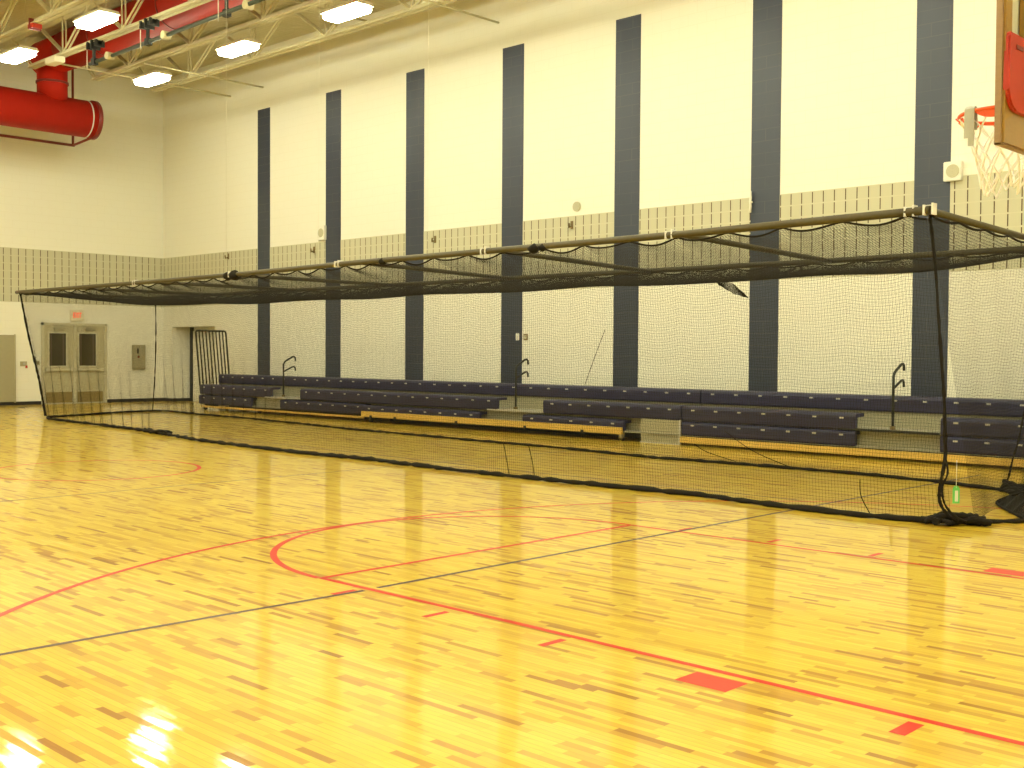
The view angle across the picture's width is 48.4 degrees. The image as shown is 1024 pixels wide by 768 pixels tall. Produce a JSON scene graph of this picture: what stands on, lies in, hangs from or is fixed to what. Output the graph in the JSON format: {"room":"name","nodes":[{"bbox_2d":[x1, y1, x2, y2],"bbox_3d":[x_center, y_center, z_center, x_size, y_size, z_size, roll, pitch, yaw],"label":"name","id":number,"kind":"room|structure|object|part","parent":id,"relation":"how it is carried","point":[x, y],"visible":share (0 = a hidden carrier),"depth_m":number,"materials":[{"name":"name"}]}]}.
{"room":"sports facility","nodes":[
{"label":"sports facility","id":0,"kind":"room"},
{"bbox_2d":[0,48,163,401],"bbox_3d":[-19.565,-4.421,28.071,0.258,10.300,23.870,2,2,44],"label":"wall","id":1,"kind":"structure","parent":0,"point":[89,212],"depth_m":34.71,"materials":[{"name":"white paint"}]},
{"bbox_2d":[0,334,15,402],"bbox_3d":[-14.898,-0.446,32.858,0.056,1.990,1.115,2,2,44],"label":"door","id":2,"kind":"structure","parent":1,"relation":"in","point":[7,342],"depth_m":33.08,"materials":[{"name":"metal"}]},
{"bbox_2d":[20,361,27,367],"bbox_3d":[-14.347,-0.573,33.440,0.040,0.177,0.205,2,2,44],"label":"wall outlet","id":3,"kind":"object","parent":1,"relation":"attached to","point":[22,363],"visible":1,"depth_m":33.44,"materials":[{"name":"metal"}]},
{"bbox_2d":[0,0,95,42],"bbox_3d":[-2.664,-8.611,18.395,37.340,1.025,0.230,2,2,44],"label":"joist","id":4,"kind":"object","parent":1,"relation":"attached to","point":[53,13],"visible":1,"depth_m":26.17,"materials":[{"name":"beige paint"}]},
{"bbox_2d":[28,18,41,30],"bbox_3d":[-11.113,-8.370,26.509,0.250,0.250,0.280,2,2,44],"label":"clamp","id":5,"kind":"object","parent":4,"relation":"attached to","point":[32,26],"visible":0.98,"depth_m":26.43,"materials":[{"name":"red metal"}]},
{"bbox_2d":[41,322,106,403],"bbox_3d":[-13.263,-0.627,34.532,0.130,2.440,2.040,2,2,44],"label":"door","id":6,"kind":"structure","parent":1,"relation":"in","point":[95,385],"depth_m":34.48,"materials":[{"name":"grey metal"}]},
{"bbox_2d":[50,334,63,364],"bbox_3d":[-13.633,-1.028,34.116,0.001,0.940,0.420,2,2,44],"label":"window","id":7,"kind":"structure","parent":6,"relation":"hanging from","point":[60,346],"depth_m":34.12,"materials":[{"name":"glass"}]},
{"bbox_3d":[-13.622,-1.034,34.133,0.006,0.970,0.500,2,2,44],"label":"glass","id":8,"kind":"part","parent":6,"relation":"part of","materials":[{"name":"brown"}]},
{"bbox_3d":[-13.630,-1.034,34.141,0.022,1.070,0.600,2,2,44],"label":"window trim","id":9,"kind":"part","parent":6,"relation":"part of","materials":[{"name":"beige metal"}]},
{"bbox_3d":[-13.607,0.400,34.219,0.008,0.320,0.800,2,2,44],"label":"kick plate","id":10,"kind":"part","parent":6,"relation":"part of","materials":[{"name":"brown metal"}]},
{"bbox_3d":[-12.987,-1.048,34.812,0.022,1.070,0.620,2,2,44],"label":"window trim","id":11,"kind":"part","parent":6,"relation":"part of","materials":[{"name":"beige metal"}]},
{"bbox_2d":[80,334,93,364],"bbox_3d":[-12.989,-1.042,34.787,0.001,0.940,0.440,2,2,44],"label":"window","id":12,"kind":"structure","parent":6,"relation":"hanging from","point":[91,362],"depth_m":34.79,"materials":[{"name":"glass"}]},
{"bbox_3d":[-12.978,-1.048,34.804,0.006,0.970,0.520,2,2,44],"label":"glass","id":13,"kind":"part","parent":6,"relation":"part of","materials":[{"name":"brown"}]},
{"bbox_3d":[-12.939,0.385,34.915,0.008,0.320,0.810,2,2,44],"label":"kick plate","id":14,"kind":"part","parent":6,"relation":"part of","materials":[{"name":"brown metal"}]},
{"bbox_2d":[70,310,83,320],"bbox_3d":[-13.210,-2.078,34.546,0.079,0.340,0.420,2,2,44],"label":"exit sign","id":15,"kind":"object","parent":1,"relation":"attached to","point":[81,311],"visible":0.73,"depth_m":34.51,"materials":[{"name":"red plastic"}]},
{"bbox_2d":[0,398,162,405],"bbox_3d":[-19.399,0.678,28.229,0.020,0.100,23.570,2,2,44],"label":"baseboard","id":16,"kind":"structure","parent":1,"relation":"attached to","point":[143,399],"depth_m":33.80,"materials":[{"name":"black rubber"}]},
{"bbox_2d":[0,0,212,68],"bbox_3d":[-1.466,-8.637,19.643,37.340,1.025,0.230,2,2,44],"label":"joist","id":17,"kind":"object","parent":1,"relation":"attached to","point":[124,29],"visible":0.87,"depth_m":28.39,"materials":[{"name":"beige paint"}]},
{"bbox_2d":[45,55,64,66],"bbox_3d":[-11.872,-8.373,29.511,0.700,0.160,0.280,2,2,44],"label":"motor","id":18,"kind":"object","parent":17,"relation":"attached to","point":[55,60],"visible":1,"depth_m":29.34,"materials":[{"name":"beige paint"}]},
{"bbox_2d":[86,0,264,68],"bbox_3d":[-5.940,-7.964,23.860,12.601,0.690,0.270,2,2,44],"label":"shaft","id":19,"kind":"object","parent":17,"relation":"hanging from","point":[150,24],"visible":1,"depth_m":26.05,"materials":[{"name":"black metal"}]},
{"bbox_2d":[132,345,145,369],"bbox_3d":[-11.806,-0.849,36.019,0.125,0.780,0.430,2,2,44],"label":"box","id":20,"kind":"object","parent":1,"relation":"attached to","point":[133,347],"visible":0.65,"depth_m":35.99,"materials":[{"name":"metal"}]},
{"bbox_2d":[85,0,334,80],"bbox_3d":[-0.220,-8.665,20.942,37.340,1.025,0.230,2,2,44],"label":"joist","id":21,"kind":"object","parent":1,"relation":"attached to","point":[262,19],"visible":0.47,"depth_m":27.91,"materials":[{"name":"beige paint"}]},
{"bbox_2d":[60,63,230,96],"bbox_3d":[-10.232,-8.489,31.795,0.050,0.043,5.490,2,2,44],"label":"rod","id":22,"kind":"object","parent":21,"relation":"attached to","point":[63,63],"visible":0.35,"depth_m":31.44,"materials":[{"name":"beige paint"}]},
{"bbox_2d":[106,0,457,91],"bbox_3d":[1.026,-8.693,22.240,37.340,1.025,0.230,2,2,44],"label":"joist","id":23,"kind":"object","parent":1,"relation":"attached to","point":[409,10],"visible":0.6,"depth_m":28.66,"materials":[{"name":"beige paint"}]},
{"bbox_2d":[144,63,263,87],"bbox_3d":[-8.383,-8.463,31.268,0.050,0.043,3.690,2,2,44],"label":"rod","id":24,"kind":"object","parent":23,"relation":"attached to","point":[144,63],"visible":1,"depth_m":31.15,"materials":[{"name":"beige paint"}]},
{"bbox_2d":[287,0,366,20],"bbox_3d":[-4.962,-9.230,27.727,0.050,0.043,4.040,2,2,44],"label":"rod","id":25,"kind":"object","parent":23,"relation":"attached to","point":[298,2],"visible":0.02,"depth_m":27.94,"materials":[{"name":"beige paint"}]},
{"bbox_2d":[422,0,499,23],"bbox_3d":[-1.564,-8.239,24.729,0.050,0.043,3.690,2,2,44],"label":"rod","id":26,"kind":"object","parent":23,"relation":"attached to","point":[428,1],"visible":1,"depth_m":25.18,"materials":[{"name":"beige paint"}]},
{"bbox_2d":[0,0,412,76],"bbox_3d":[-5.868,-9.226,15.033,37.940,0.200,24.170,2,2,44],"label":"ceiling","id":27,"kind":"structure","parent":0,"point":[293,26],"depth_m":30.60,"materials":[{"name":"beige metal"}]},
{"bbox_2d":[0,0,38,63],"bbox_3d":[-11.927,-8.675,27.463,1.240,1.665,0.480,2,2,44],"label":"ceiling light","id":28,"kind":"object","parent":27,"relation":"hanging from","point":[20,53],"visible":1,"depth_m":27.22,"materials":[{"name":"beige paint"}]},
{"bbox_2d":[73,2,119,30],"bbox_3d":[-8.944,-8.573,24.479,1.240,1.665,0.480,2,2,44],"label":"ceiling light","id":29,"kind":"object","parent":27,"relation":"hanging from","point":[100,17],"visible":1,"depth_m":24.28,"materials":[{"name":"beige paint"}]},
{"bbox_2d":[0,0,250,146],"bbox_3d":[-6.506,-7.681,13.987,34.740,2.836,19.130,2,2,44],"label":"air duct","id":30,"kind":"object","parent":27,"relation":"hanging from","point":[50,109],"visible":0.74,"depth_m":30.61,"materials":[{"name":"metal"}]},
{"bbox_2d":[132,40,171,86],"bbox_3d":[-9.422,-8.723,29.785,1.240,1.665,0.480,2,2,44],"label":"ceiling light","id":31,"kind":"object","parent":27,"relation":"hanging from","point":[155,77],"visible":0.92,"depth_m":29.59,"materials":[{"name":"white plastic"}]},
{"bbox_2d":[215,18,260,57],"bbox_3d":[-6.430,-8.619,26.708,1.240,1.665,0.480,2,2,44],"label":"ceiling light","id":32,"kind":"object","parent":27,"relation":"hanging from","point":[242,46],"visible":0.93,"depth_m":26.55,"materials":[{"name":"beige paint"}]},
{"bbox_2d":[320,0,374,22],"bbox_3d":[-3.448,-8.519,23.780,1.240,1.665,0.480,2,2,44],"label":"ceiling light","id":33,"kind":"object","parent":27,"relation":"hanging from","point":[352,9],"visible":1,"depth_m":23.60,"materials":[{"name":"beige paint"}]},
{"bbox_2d":[955,0,1023,198],"bbox_3d":[2.870,-4.923,6.074,0.808,7.798,1.830,2,2,44],"label":"goal","id":34,"kind":"object","parent":27,"relation":"hanging from","point":[1007,112],"visible":0.89,"depth_m":5.48,"materials":[{"name":"wood backboard"},{"name":"orange painted steel"},{"name":"white nylon net"}]},
{"bbox_2d":[964,106,977,145],"bbox_3d":[2.475,-1.390,6.140,0.056,0.220,0.064,2,2,44],"label":"strap","id":35,"kind":"object","parent":34,"relation":"attached to","point":[970,116],"visible":1,"depth_m":6.12,"materials":[{"name":"fabric"}]},
{"bbox_3d":[2.959,-1.702,6.057,0.027,1.075,1.806,2,2,44],"label":"frame","id":36,"kind":"part","parent":34,"relation":"part of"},
{"bbox_3d":[2.945,-1.698,6.070,0.002,1.061,1.806,2,2,44],"label":"board panel","id":37,"kind":"part","parent":34,"relation":"part of","materials":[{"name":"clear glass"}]},
{"bbox_2d":[0,401,1023,767],"bbox_3d":[-5.486,1.259,15.790,37.940,0.202,25.470,2,2,44],"label":"floor","id":38,"kind":"structure","parent":0,"point":[166,601],"depth_m":7.36,"materials":[{"name":"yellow wood"}]},
{"bbox_2d":[199,356,391,418],"bbox_3d":[-5.389,0.021,29.665,7.260,1.512,1.960,2,2,44],"label":"bleachers","id":39,"kind":"object","parent":38,"relation":"on","point":[242,393],"visible":0.66,"depth_m":29.16,"materials":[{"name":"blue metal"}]},
{"bbox_2d":[195,330,229,384],"bbox_3d":[-8.377,-0.703,31.886,0.052,1.612,1.132,2,2,44],"label":"guard rail","id":40,"kind":"object","parent":39,"relation":"attached to","point":[196,331],"visible":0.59,"depth_m":31.84,"materials":[{"name":"black metal"}]},
{"bbox_3d":[-5.482,0.429,29.582,7.060,0.700,1.400,2,2,44],"label":"under frame","id":41,"kind":"part","parent":39,"relation":"part of","materials":[{"name":"beige wood"}]},
{"bbox_3d":[-5.746,-0.204,29.386,0.044,1.050,0.412,2,2,44],"label":"aisle handrail","id":42,"kind":"part","parent":39,"relation":"part of","materials":[{"name":"black metal"}]},
{"bbox_2d":[15,14,1023,525],"bbox_3d":[-2.491,-4.033,20.263,23.988,10.226,4.985,2,2,44],"label":"cage","id":43,"kind":"object","parent":38,"relation":"on","point":[1011,503],"visible":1,"depth_m":15.47,"materials":[{"name":"black fabric"}]},
{"bbox_3d":[-10.399,-0.718,28.496,0.618,2.932,3.693,2,2,36],"label":"net panel","id":44,"kind":"part","parent":43,"relation":"part of","materials":[{"name":"black fabric"}]},
{"bbox_3d":[-3.811,-1.850,19.043,0.268,0.094,22.647,-1,2,-44],"label":"edge cord","id":45,"kind":"part","parent":43,"relation":"part of","materials":[{"name":"fabric"}]},
{"bbox_3d":[-3.718,-0.421,19.079,22.822,2.942,1.378,2,2,44],"label":"net panel","id":46,"kind":"part","parent":43,"relation":"part of","materials":[{"name":"black fabric"}]},
{"bbox_3d":[-2.646,-1.736,20.348,22.814,0.371,4.734,2,2,44],"label":"net panel","id":47,"kind":"part","parent":43,"relation":"part of","materials":[{"name":"black fabric"}]},
{"bbox_3d":[-1.311,-0.490,22.173,1.330,2.941,22.951,-1,2,-43],"label":"net panel","id":48,"kind":"part","parent":43,"relation":"part of","materials":[{"name":"black fabric"}]},
{"bbox_3d":[1.398,-0.447,19.218,0.440,0.935,0.010,2,2,44],"label":"loose cord","id":49,"kind":"part","parent":43,"relation":"part of","materials":[{"name":"fabric"}]},
{"bbox_3d":[-1.178,-1.932,22.110,22.383,0.068,0.174,2,2,44],"label":"edge cord","id":50,"kind":"part","parent":43,"relation":"part of","materials":[{"name":"fabric"}]},
{"bbox_3d":[3.535,0.942,16.539,0.066,0.399,1.703,0,2,-22],"label":"loose cord","id":51,"kind":"part","parent":43,"relation":"part of","materials":[{"name":"fabric"}]},
{"bbox_3d":[3.555,1.141,11.486,0.033,0.335,0.206,0,2,-16],"label":"loose cord","id":52,"kind":"part","parent":43,"relation":"part of","materials":[{"name":"fabric"}]},
{"bbox_2d":[952,463,959,503],"bbox_3d":[4.288,0.944,10.987,0.068,0.420,0.010,0,2,0],"label":"paper tag","id":53,"kind":"object","parent":43,"relation":"hanging from","point":[956,490],"visible":1,"depth_m":10.99,"materials":[{"name":"green paper"}]},
{"bbox_3d":[5.511,-0.174,12.463,0.284,2.932,4.592,2,2,40],"label":"net panel","id":54,"kind":"part","parent":43,"relation":"part of","materials":[{"name":"black fabric"}]},
{"bbox_3d":[5.414,-1.621,12.497,0.026,0.052,4.512,2,2,40],"label":"edge cord","id":55,"kind":"part","parent":43,"relation":"part of","materials":[{"name":"fabric"}]},
{"bbox_3d":[5.212,1.178,11.802,0.800,0.307,1.145,2,2,44],"label":"net fold cord","id":56,"kind":"part","parent":43,"relation":"part of","materials":[{"name":"fabric"}]},
{"bbox_2d":[361,358,708,444],"bbox_3d":[0.406,0.214,24.030,8.910,1.512,2.070,2,2,44],"label":"bleachers","id":57,"kind":"object","parent":38,"relation":"on","point":[456,399],"visible":0.68,"depth_m":22.80,"materials":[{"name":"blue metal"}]},
{"bbox_3d":[0.206,-0.009,23.677,0.044,1.050,0.412,2,2,44],"label":"aisle handrail","id":58,"kind":"part","parent":57,"relation":"part of","materials":[{"name":"black metal"}]},
{"bbox_3d":[0.348,0.621,23.991,8.700,0.700,1.400,2,2,44],"label":"under frame","id":59,"kind":"part","parent":57,"relation":"part of","materials":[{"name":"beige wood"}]},
{"bbox_3d":[2.689,0.855,20.645,0.860,0.423,0.035,2,2,44],"label":"closing panel","id":60,"kind":"part","parent":57,"relation":"part of","materials":[{"name":"beige wood"}]},
{"bbox_2d":[680,363,1023,466],"bbox_3d":[7.051,0.430,17.728,9.370,1.512,1.970,2,2,44],"label":"bleachers","id":61,"kind":"object","parent":38,"relation":"on","point":[817,412],"visible":0.77,"depth_m":18.28,"materials":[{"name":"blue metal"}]},
{"bbox_3d":[6.961,0.838,17.649,9.170,0.700,1.400,2,2,44],"label":"under frame","id":62,"kind":"part","parent":61,"relation":"part of","materials":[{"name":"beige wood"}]},
{"bbox_3d":[6.116,0.185,18.010,0.044,1.050,0.412,2,2,44],"label":"aisle handrail","id":63,"kind":"part","parent":61,"relation":"part of","materials":[{"name":"black metal"}]},
{"bbox_3d":[6.121,0.005,18.009,0.040,0.166,0.397,2,2,44],"label":"arm","id":64,"kind":"part","parent":61,"relation":"part of","materials":[{"name":"black metal"}]},
{"bbox_2d":[163,0,1023,399],"bbox_3d":[2.562,-4.167,23.996,37.940,10.300,0.900,2,2,44],"label":"wall","id":65,"kind":"structure","parent":0,"point":[650,116],"depth_m":23.97,"materials":[{"name":"white paint"}]},
{"bbox_2d":[163,398,189,400],"bbox_3d":[2.456,0.933,24.061,37.340,0.100,0.710,2,2,44],"label":"baseboard","id":66,"kind":"structure","parent":65,"relation":"attached to","point":[164,399],"depth_m":36.58,"materials":[{"name":"black rubber"}]},
{"bbox_2d":[190,327,214,400],"bbox_3d":[-9.513,-0.612,35.958,2.410,2.380,0.070,2,2,44],"label":"door","id":67,"kind":"structure","parent":65,"relation":"in","point":[193,352],"depth_m":36.43,"materials":[{"name":"grey metal"}]},
{"bbox_2d":[317,225,325,240],"bbox_3d":[-5.135,-4.076,30.700,0.320,0.390,0.097,2,2,44],"label":"wall speaker","id":68,"kind":"object","parent":65,"relation":"attached to","point":[321,230],"visible":1,"depth_m":30.63,"materials":[{"name":"white plastic"}]},
{"bbox_2d":[318,228,322,236],"bbox_3d":[-5.156,-4.075,30.663,0.230,0.230,0.014,2,2,44],"label":"speaker grille","id":69,"kind":"object","parent":68,"relation":"attached to","point":[320,230],"depth_m":30.66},
{"bbox_2d":[568,221,572,228],"bbox_3d":[1.251,-3.435,24.532,0.080,0.170,0.186,1,2,29],"label":"wall hook","id":70,"kind":"object","parent":65,"relation":"attached to","point":[570,226],"visible":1,"depth_m":24.57,"materials":[{"name":"brown metal"}]},
{"bbox_2d":[573,202,580,211],"bbox_3d":[1.390,-3.818,24.492,0.210,0.210,0.038,2,2,44],"label":"air vent","id":71,"kind":"object","parent":65,"relation":"in","point":[576,206],"visible":1,"depth_m":24.47,"materials":[{"name":"beige metal"}]},
{"bbox_2d":[573,203,578,209],"bbox_3d":[1.381,-3.818,24.483,0.170,0.170,0.012,2,2,44],"label":"grille","id":72,"kind":"object","parent":71,"relation":"attached to","point":[576,205],"depth_m":24.47,"materials":[{"name":"beige metal"}]},
{"bbox_2d":[749,191,752,212],"bbox_3d":[4.505,-3.435,21.467,0.044,0.406,0.092,2,2,44],"label":"cleat","id":73,"kind":"object","parent":65,"relation":"attached to","point":[750,192],"visible":1,"depth_m":21.44,"materials":[{"name":"white plastic"}]},
{"bbox_2d":[943,160,962,181],"bbox_3d":[7.282,-3.513,18.796,0.300,0.320,0.097,2,2,44],"label":"wall speaker","id":74,"kind":"object","parent":65,"relation":"attached to","point":[953,170],"visible":1,"depth_m":18.75,"materials":[{"name":"white plastic"}]},
{"bbox_2d":[946,164,958,177],"bbox_3d":[7.261,-3.513,18.759,0.216,0.216,0.014,2,2,44],"label":"speaker grille","id":75,"kind":"object","parent":74,"relation":"attached to","point":[952,170],"depth_m":18.75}
]}

